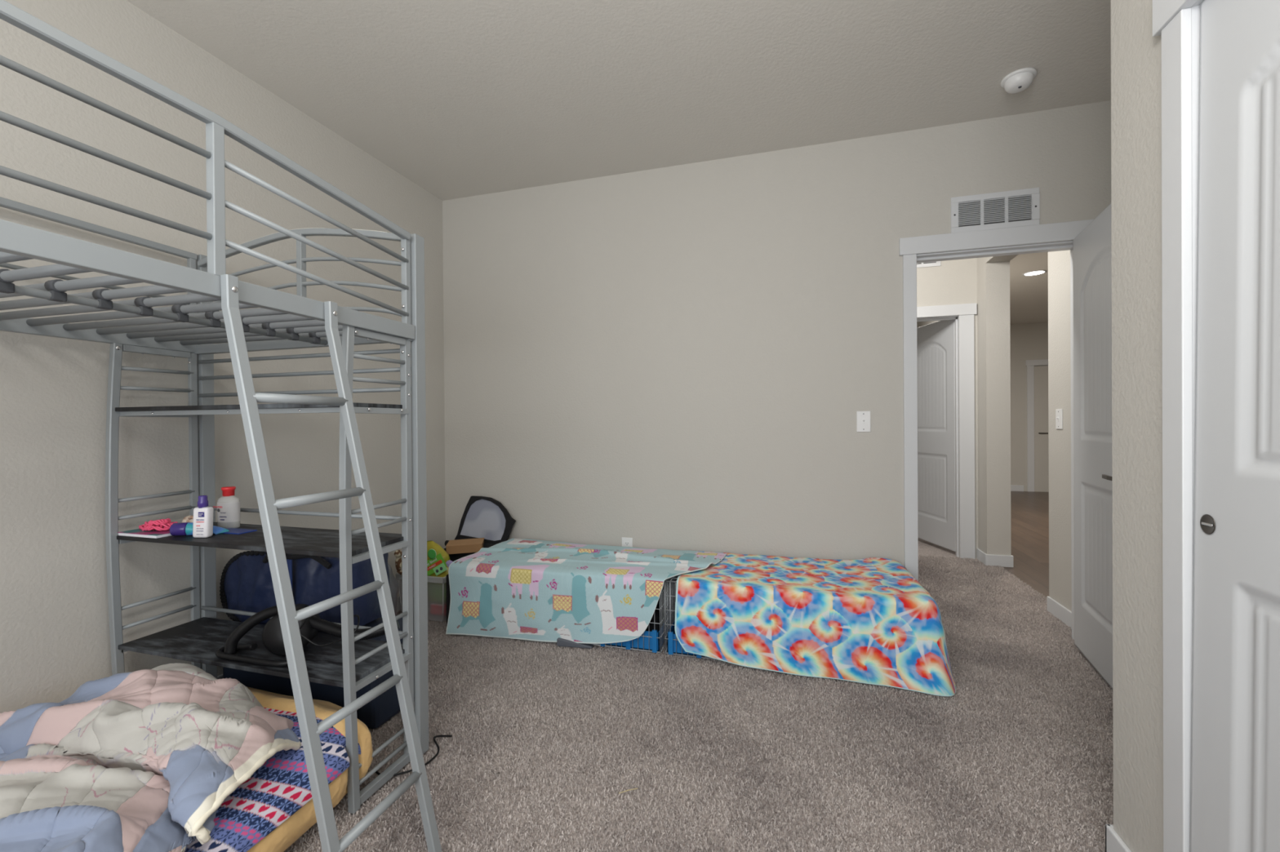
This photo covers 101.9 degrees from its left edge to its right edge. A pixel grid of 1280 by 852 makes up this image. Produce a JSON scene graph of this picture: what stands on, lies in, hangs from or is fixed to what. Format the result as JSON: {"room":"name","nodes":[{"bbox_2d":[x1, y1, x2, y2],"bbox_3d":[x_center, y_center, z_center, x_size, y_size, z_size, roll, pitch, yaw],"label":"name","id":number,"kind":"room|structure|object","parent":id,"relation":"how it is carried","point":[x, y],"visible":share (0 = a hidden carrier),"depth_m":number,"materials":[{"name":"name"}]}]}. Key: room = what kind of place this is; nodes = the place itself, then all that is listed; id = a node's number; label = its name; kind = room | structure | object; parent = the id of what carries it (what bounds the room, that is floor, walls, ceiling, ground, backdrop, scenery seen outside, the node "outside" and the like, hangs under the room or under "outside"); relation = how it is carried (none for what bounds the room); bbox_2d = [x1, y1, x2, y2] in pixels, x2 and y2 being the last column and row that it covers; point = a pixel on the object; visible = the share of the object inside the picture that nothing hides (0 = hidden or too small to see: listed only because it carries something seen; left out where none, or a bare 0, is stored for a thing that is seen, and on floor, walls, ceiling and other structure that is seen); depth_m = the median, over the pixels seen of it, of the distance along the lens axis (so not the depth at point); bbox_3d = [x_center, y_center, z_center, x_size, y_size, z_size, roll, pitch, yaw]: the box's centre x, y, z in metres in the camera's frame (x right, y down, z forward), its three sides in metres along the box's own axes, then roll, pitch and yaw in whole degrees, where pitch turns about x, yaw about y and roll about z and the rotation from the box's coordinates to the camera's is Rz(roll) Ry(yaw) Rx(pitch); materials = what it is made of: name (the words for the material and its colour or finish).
{"room":"bedroom","nodes":[
{"label":"bedroom","id":0,"kind":"room"},
{"bbox_2d":[0,0,445,713],"bbox_3d":[-2.058,-0.201,1.584,0.120,2.750,4.623,0,0,16],"label":"wall","id":1,"kind":"structure","parent":0,"point":[55,636],"depth_m":1.97,"materials":[{"name":"grey paint"}]},
{"bbox_2d":[217,595,402,679],"bbox_3d":[-1.985,1.117,1.571,0.013,0.093,4.383,0,0,16],"label":"baseboard","id":2,"kind":"structure","parent":1,"relation":"attached to","point":[398,606],"depth_m":3.21,"materials":[{"name":"white paint"}]},
{"bbox_2d":[126,0,1111,324],"bbox_3d":[2.906,-1.673,3.685,8.480,0.100,11.470,0,0,16],"label":"ceiling","id":3,"kind":"structure","parent":0,"point":[460,99],"depth_m":2.33,"materials":[{"name":"white paint"}]},
{"bbox_2d":[1000,66,1036,93],"bbox_3d":[1.746,-1.580,2.395,0.136,0.056,0.136,0,0,16],"label":"smoke detector","id":4,"kind":"object","parent":3,"relation":"attached to","point":[1017,81],"visible":1,"depth_m":2.36,"materials":[{"name":"white plastic"}]},
{"bbox_2d":[1022,270,1046,275],"bbox_3d":[4.227,-1.638,5.564,0.210,0.006,0.210,0,0,16],"label":"recessed light","id":5,"kind":"object","parent":3,"relation":"in","point":[1036,272],"visible":1,"depth_m":5.55,"materials":[{"name":"white paint"}]},
{"bbox_2d":[284,538,1113,851],"bbox_3d":[0.533,1.202,3.203,4.165,0.130,9.170,0,0,16],"label":"floor","id":6,"kind":"structure","parent":0,"point":[926,548],"depth_m":1.75,"materials":[{"name":"grey carpet"}]},
{"bbox_2d":[0,0,441,851],"bbox_3d":[-1.375,0.213,0.946,1.410,1.883,2.048,0,0,16],"label":"bed","id":7,"kind":"object","parent":6,"relation":"on","point":[282,320],"visible":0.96,"depth_m":1.53,"materials":[{"name":"silver metal"}]},
{"bbox_2d":[117,528,171,538],"bbox_3d":[-1.711,0.375,1.858,0.194,0.018,0.151,0,0,16],"label":"spiral notebook","id":8,"kind":"object","parent":7,"relation":"on","point":[154,534],"visible":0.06,"depth_m":1.80,"materials":[{"name":"white paper"}]},
{"bbox_2d":[138,518,177,531],"bbox_3d":[-1.724,0.353,1.853,0.158,0.047,0.077,0,0,16],"label":"bundle","id":9,"kind":"object","parent":8,"relation":"on","point":[160,525],"visible":0.93,"depth_m":1.83,"materials":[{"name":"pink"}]},
{"bbox_2d":[182,515,193,522],"bbox_3d":[-1.612,0.345,1.871,0.089,0.053,0.047,0,0,16],"label":"seashell","id":10,"kind":"object","parent":8,"relation":"on","point":[188,518],"visible":0.31,"depth_m":1.86,"materials":[{"name":"white"}]},
{"bbox_2d":[169,522,229,536],"bbox_3d":[-1.538,0.358,1.815,0.160,0.046,0.047,0,0,-15],"label":"tube","id":11,"kind":"object","parent":7,"relation":"on","point":[179,529],"visible":0.55,"depth_m":1.79,"materials":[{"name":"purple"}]},
{"bbox_2d":[192,495,213,537],"bbox_3d":[-1.493,0.309,1.774,0.058,0.143,0.032,0,0,3],"label":"bottle","id":12,"kind":"object","parent":7,"relation":"on","point":[202,523],"visible":1,"depth_m":1.76,"materials":[{"name":"white plastic"}]},
{"bbox_2d":[215,486,240,528],"bbox_3d":[-1.535,0.304,1.935,0.085,0.153,0.064,0,0,16],"label":"bottle","id":13,"kind":"object","parent":7,"relation":"on","point":[228,508],"visible":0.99,"depth_m":1.92,"materials":[{"name":"white plastic"}]},
{"bbox_2d":[223,528,257,534],"bbox_3d":[-1.461,0.378,1.867,0.140,0.004,0.065,0,0,16],"label":"packet","id":14,"kind":"object","parent":7,"relation":"on","point":[232,531],"visible":0.76,"depth_m":1.86,"materials":[{"name":"blue plastic"}]},
{"bbox_2d":[215,604,399,667],"bbox_3d":[-1.112,0.669,1.725,0.598,0.186,0.183,0,0,-3],"label":"bag","id":15,"kind":"object","parent":7,"relation":"on","point":[272,636],"visible":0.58,"depth_m":1.71,"materials":[{"name":"black plastic"}]},
{"bbox_2d":[245,686,373,851],"bbox_3d":[-1.581,1.015,0.933,1.119,0.275,1.925,0,0,16],"label":"mattress","id":16,"kind":"object","parent":6,"relation":"on","point":[285,835],"visible":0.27,"depth_m":1.50,"materials":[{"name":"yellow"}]},
{"bbox_2d":[0,662,301,851],"bbox_3d":[-1.389,0.820,0.990,0.992,0.218,1.395,0,0,-4],"label":"comforter","id":17,"kind":"object","parent":16,"relation":"on","point":[145,760],"visible":1,"depth_m":1.24,"materials":[{"name":"fabric"}]},
{"bbox_2d":[184,707,360,851],"bbox_3d":[-1.483,0.935,1.132,1.055,0.129,1.226,0,0,16],"label":"throw blanket","id":18,"kind":"object","parent":16,"relation":"on","point":[280,788],"visible":0.28,"depth_m":1.31,"materials":[{"name":"fabric"}]},
{"bbox_2d":[556,637,593,648],"bbox_3d":[-0.332,1.115,2.672,0.185,0.039,0.054,0,0,16],"label":"scoop","id":19,"kind":"object","parent":6,"relation":"on","point":[560,642],"visible":0.89,"depth_m":2.66,"materials":[{"name":"grey plastic"}]},
{"bbox_2d":[591,576,676,653],"bbox_3d":[-0.375,0.952,3.029,1.168,0.365,0.586,0,0,16],"label":"wire cage","id":20,"kind":"object","parent":6,"relation":"on","point":[652,642],"visible":0.21,"depth_m":2.63,"materials":[{"name":"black metal"}]},
{"bbox_2d":[445,537,726,644],"bbox_3d":[-0.281,0.928,2.952,1.469,0.403,0.723,0,0,16],"label":"blanket","id":21,"kind":"object","parent":20,"relation":"on","point":[526,589],"visible":1,"depth_m":2.75,"materials":[{"name":"fabric"}]},
{"bbox_2d":[597,596,671,653],"bbox_3d":[-0.376,1.080,3.024,1.142,0.110,0.574,0,0,16],"label":"tray","id":22,"kind":"object","parent":20,"relation":"on","point":[652,642],"depth_m":2.62,"materials":[{"name":"blue"}]},
{"bbox_2d":[644,585,669,632],"bbox_3d":[0.010,1.021,2.907,0.270,0.198,0.330,0,0,16],"label":"pet hideout","id":23,"kind":"object","parent":20,"relation":"in","point":[650,628],"visible":0.08,"depth_m":2.73,"materials":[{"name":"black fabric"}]},
{"bbox_2d":[285,555,1113,851],"bbox_3d":[0.414,1.134,2.746,3.933,0.013,4.407,0,0,16],"label":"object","id":24,"kind":"structure","parent":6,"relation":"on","point":[932,566],"depth_m":1.88,"materials":[{"name":"grey carpet"}]},
{"bbox_2d":[222,617,413,728],"bbox_3d":[-1.327,0.983,2.186,0.790,0.325,0.285,0,0,16],"label":"storage bin","id":25,"kind":"object","parent":24,"relation":"on","point":[380,710],"visible":0.14,"depth_m":2.02,"materials":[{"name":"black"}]},
{"bbox_2d":[219,551,389,631],"bbox_3d":[-1.422,0.661,2.194,0.701,0.331,0.273,0,0,16],"label":"duffel bag","id":26,"kind":"object","parent":25,"relation":"on","point":[246,584],"visible":0.66,"depth_m":2.09,"materials":[{"name":"blue fabric"}]},
{"bbox_2d":[387,563,399,616],"bbox_3d":[-1.475,0.938,2.938,0.172,0.408,0.200,0,0,16],"label":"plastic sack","id":27,"kind":"object","parent":24,"relation":"on","point":[393,584],"visible":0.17,"depth_m":2.95,"materials":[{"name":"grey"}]},
{"bbox_2d":[375,735,452,776],"bbox_3d":[-0.756,1.136,1.788,0.116,0.008,0.265,0,0,34],"label":"power cord","id":28,"kind":"object","parent":24,"relation":"on","point":[436,736],"visible":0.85,"depth_m":1.77,"materials":[{"name":"black plastic"}]},
{"bbox_2d":[395,573,446,622],"bbox_3d":[-1.244,1.007,3.178,0.334,0.268,0.309,0,0,16],"label":"tub","id":29,"kind":"object","parent":24,"relation":"on","point":[442,580],"visible":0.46,"depth_m":3.00,"materials":[{"name":"grey plastic"}]},
{"bbox_2d":[394,550,402,576],"bbox_3d":[-1.400,0.800,3.027,0.045,0.160,0.067,0,0,16],"label":"plush toy","id":30,"kind":"object","parent":29,"relation":"on","point":[397,553],"visible":0.98,"depth_m":3.01,"materials":[{"name":"brown fabric"}]},
{"bbox_2d":[430,602,446,616],"bbox_3d":[-1.186,1.098,3.154,0.115,0.065,0.130,0,0,16],"label":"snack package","id":31,"kind":"object","parent":29,"relation":"in","point":[436,609],"visible":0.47,"depth_m":3.09},
{"bbox_2d":[426,540,449,604],"bbox_3d":[-1.227,0.884,3.133,0.252,0.372,0.136,0,0,16],"label":"bag","id":32,"kind":"object","parent":29,"relation":"in","point":[437,557],"visible":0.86,"depth_m":3.08,"materials":[{"name":"green plastic"}]},
{"bbox_2d":[445,560,453,567],"bbox_3d":[-1.171,0.844,3.121,0.152,0.132,0.040,0,0,-7],"label":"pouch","id":33,"kind":"object","parent":29,"relation":"in","point":[449,562],"visible":0.17,"depth_m":3.11,"materials":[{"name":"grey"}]},
{"bbox_2d":[443,496,515,626],"bbox_3d":[-1.123,0.812,3.260,0.471,0.655,0.613,0,0,16],"label":"pet carrier","id":34,"kind":"object","parent":24,"relation":"on","point":[487,518],"visible":0.44,"depth_m":3.49,"materials":[{"name":"black fabric"}]},
{"bbox_2d":[445,537,484,554],"bbox_3d":[-1.125,0.774,3.349,0.220,0.057,0.175,0,0,-12],"label":"cardboard box","id":35,"kind":"object","parent":34,"relation":"on","point":[468,545],"visible":0.87,"depth_m":3.28,"materials":[{"name":"brown cardboard"}]},
{"bbox_2d":[663,566,907,660],"bbox_3d":[0.775,0.945,2.692,1.196,0.365,0.586,0,0,16],"label":"wire cage","id":36,"kind":"object","parent":6,"relation":"on","point":[673,646],"visible":0.12,"depth_m":2.58,"materials":[{"name":"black metal"}]},
{"bbox_2d":[666,621,709,658],"bbox_3d":[0.774,1.073,2.686,1.170,0.110,0.574,0,0,16],"label":"tray","id":37,"kind":"object","parent":36,"relation":"on","point":[673,646],"depth_m":2.57,"materials":[{"name":"blue"}]},
{"bbox_2d":[674,551,955,696],"bbox_3d":[0.829,0.925,2.634,1.218,0.394,0.692,0,0,16],"label":"blanket","id":38,"kind":"object","parent":36,"relation":"on","point":[866,620],"visible":0.96,"depth_m":2.37,"materials":[{"name":"multicoloured fabric"}]},
{"bbox_2d":[442,100,1111,595],"bbox_3d":[0.574,-0.228,3.158,4.045,2.750,0.120,0,0,16],"label":"wall","id":39,"kind":"structure","parent":0,"point":[685,357],"depth_m":3.13,"materials":[{"name":"grey paint"}]},
{"bbox_2d":[622,537,632,547],"bbox_3d":[-0.081,0.765,3.290,0.072,0.116,0.008,0,0,16],"label":"wall outlet","id":40,"kind":"object","parent":39,"relation":"attached to","point":[626,542],"visible":0.57,"depth_m":3.29,"materials":[{"name":"white plastic"}]},
{"bbox_2d":[624,541,629,546],"bbox_3d":[-0.082,0.745,3.288,0.034,0.028,0.003,0,0,16],"label":"socket","id":41,"kind":"object","parent":40,"relation":"attached to","point":[626,543],"depth_m":3.29,"materials":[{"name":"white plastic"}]},
{"bbox_2d":[856,411,871,431],"bbox_3d":[1.246,-0.025,2.891,0.072,0.116,0.016,0,0,16],"label":"light switch","id":42,"kind":"object","parent":39,"relation":"attached to","point":[863,418],"visible":1,"depth_m":2.89,"materials":[{"name":"white plastic"}]},
{"bbox_2d":[951,187,1039,233],"bbox_3d":[1.849,-1.123,2.709,0.401,0.191,0.011,0,0,16],"label":"air vent grille","id":43,"kind":"object","parent":39,"relation":"in","point":[1020,207],"visible":1,"depth_m":2.71,"materials":[{"name":"white metal"}]},
{"bbox_2d":[898,219,1093,639],"bbox_3d":[1.882,0.053,2.763,0.925,2.153,0.144,0,0,16],"label":"trim","id":44,"kind":"structure","parent":39,"relation":"attached to","point":[1055,236],"depth_m":2.81,"materials":[{"name":"white paint"}]},
{"bbox_2d":[1072,203,1112,688],"bbox_3d":[2.011,0.086,2.268,0.095,2.030,0.771,0,0,25],"label":"door","id":45,"kind":"structure","parent":39,"relation":"in","point":[1092,247],"depth_m":2.36,"materials":[{"name":"white paint"}]},
{"bbox_2d":[916,320,937,328],"bbox_3d":[2.312,-0.254,6.052,2.270,2.750,2.920,0,0,16],"label":"wall","id":46,"kind":"structure","parent":0,"point":[919,324],"depth_m":6.36,"materials":[{"name":"grey paint"}]},
{"bbox_2d":[916,320,955,551],"bbox_3d":[2.696,0.069,4.822,0.139,2.030,0.734,0,0,-1],"label":"door","id":47,"kind":"structure","parent":46,"relation":"in","point":[935,341],"depth_m":4.72,"materials":[{"name":"white paint"}]},
{"bbox_2d":[916,257,977,559],"bbox_3d":[1.643,-0.243,4.743,2.485,2.750,0.120,0,0,16],"label":"wall","id":48,"kind":"structure","parent":0,"point":[954,282],"depth_m":4.37,"materials":[{"name":"grey paint"}]},
{"bbox_2d":[916,261,941,267],"bbox_3d":[2.365,-1.455,4.455,0.385,0.195,0.011,0,0,16],"label":"air vent grille","id":49,"kind":"object","parent":48,"relation":"in","point":[935,263],"visible":0.17,"depth_m":4.42,"materials":[{"name":"white metal"}]},
{"bbox_2d":[916,302,977,559],"bbox_3d":[2.355,0.049,4.523,0.982,2.137,0.144,0,0,16],"label":"trim","id":50,"kind":"structure","parent":48,"relation":"attached to","point":[962,314],"depth_m":4.35,"materials":[{"name":"white paint"}]},
{"bbox_2d":[977,249,1071,611],"bbox_3d":[2.057,-0.231,1.349,0.220,2.750,6.250,0,0,16],"label":"wall","id":51,"kind":"structure","parent":0,"point":[993,341],"depth_m":4.10,"materials":[{"name":"grey paint"}]},
{"bbox_2d":[976,548,1071,629],"bbox_3d":[1.482,1.081,3.850,2.663,0.093,1.702,0,0,16],"label":"baseboard","id":52,"kind":"structure","parent":51,"relation":"attached to","point":[1058,611],"depth_m":4.08,"materials":[{"name":"white paint"}]},
{"bbox_2d":[1055,408,1062,429],"bbox_3d":[2.422,-0.040,3.007,0.016,0.116,0.072,0,0,16],"label":"light switch","id":53,"kind":"object","parent":51,"relation":"attached to","point":[1059,412],"visible":1,"depth_m":3.00,"materials":[{"name":"white plastic"}]},
{"bbox_2d":[1004,491,1048,597],"bbox_3d":[5.502,1.155,5.272,4.425,0.132,7.000,0,0,16],"label":"floor","id":54,"kind":"structure","parent":0,"point":[1029,510],"depth_m":5.13,"materials":[{"name":"brown wood"}]},
{"bbox_2d":[1009,322,1048,492],"bbox_3d":[5.513,-0.274,5.207,4.550,2.750,7.100,0,0,16],"label":"wall","id":55,"kind":"structure","parent":0,"point":[1028,341],"depth_m":8.46,"materials":[{"name":"grey paint"}]},
{"bbox_2d":[1010,484,1023,491],"bbox_3d":[5.682,1.024,8.650,1.220,0.100,0.013,0,0,16],"label":"baseboard","id":56,"kind":"structure","parent":55,"relation":"attached to","point":[1013,488],"depth_m":8.50,"materials":[{"name":"white paint"}]},
{"bbox_2d":[1025,359,1048,492],"bbox_3d":[6.786,-0.004,8.366,1.006,2.142,0.124,0,0,16],"label":"trim","id":57,"kind":"structure","parent":55,"relation":"attached to","point":[1030,364],"depth_m":8.43,"materials":[{"name":"white paint"}]},
{"bbox_2d":[1111,0,1163,851],"bbox_3d":[1.196,-0.217,-0.149,0.788,2.750,2.890,0,0,16],"label":"wall","id":58,"kind":"structure","parent":0,"point":[1135,54],"depth_m":1.25,"materials":[{"name":"grey paint"}]},
{"bbox_2d":[1105,824,1131,851],"bbox_3d":[1.202,1.101,-0.135,0.801,0.093,2.903,0,0,16],"label":"baseboard","id":59,"kind":"structure","parent":58,"relation":"attached to","point":[1113,842],"depth_m":1.33,"materials":[{"name":"white paint"}]},
{"bbox_2d":[1152,0,1203,851],"bbox_3d":[0.869,0.095,-0.043,0.144,2.110,2.466,0,0,16],"label":"trim","id":60,"kind":"structure","parent":58,"relation":"attached to","point":[1177,21],"depth_m":1.09,"materials":[{"name":"white paint"}]},
{"bbox_2d":[1189,0,1279,851],"bbox_3d":[0.990,0.132,0.486,0.058,1.985,1.210,0,0,16],"label":"door","id":61,"kind":"structure","parent":58,"relation":"in","point":[1235,775],"depth_m":0.97,"materials":[{"name":"white paint"}]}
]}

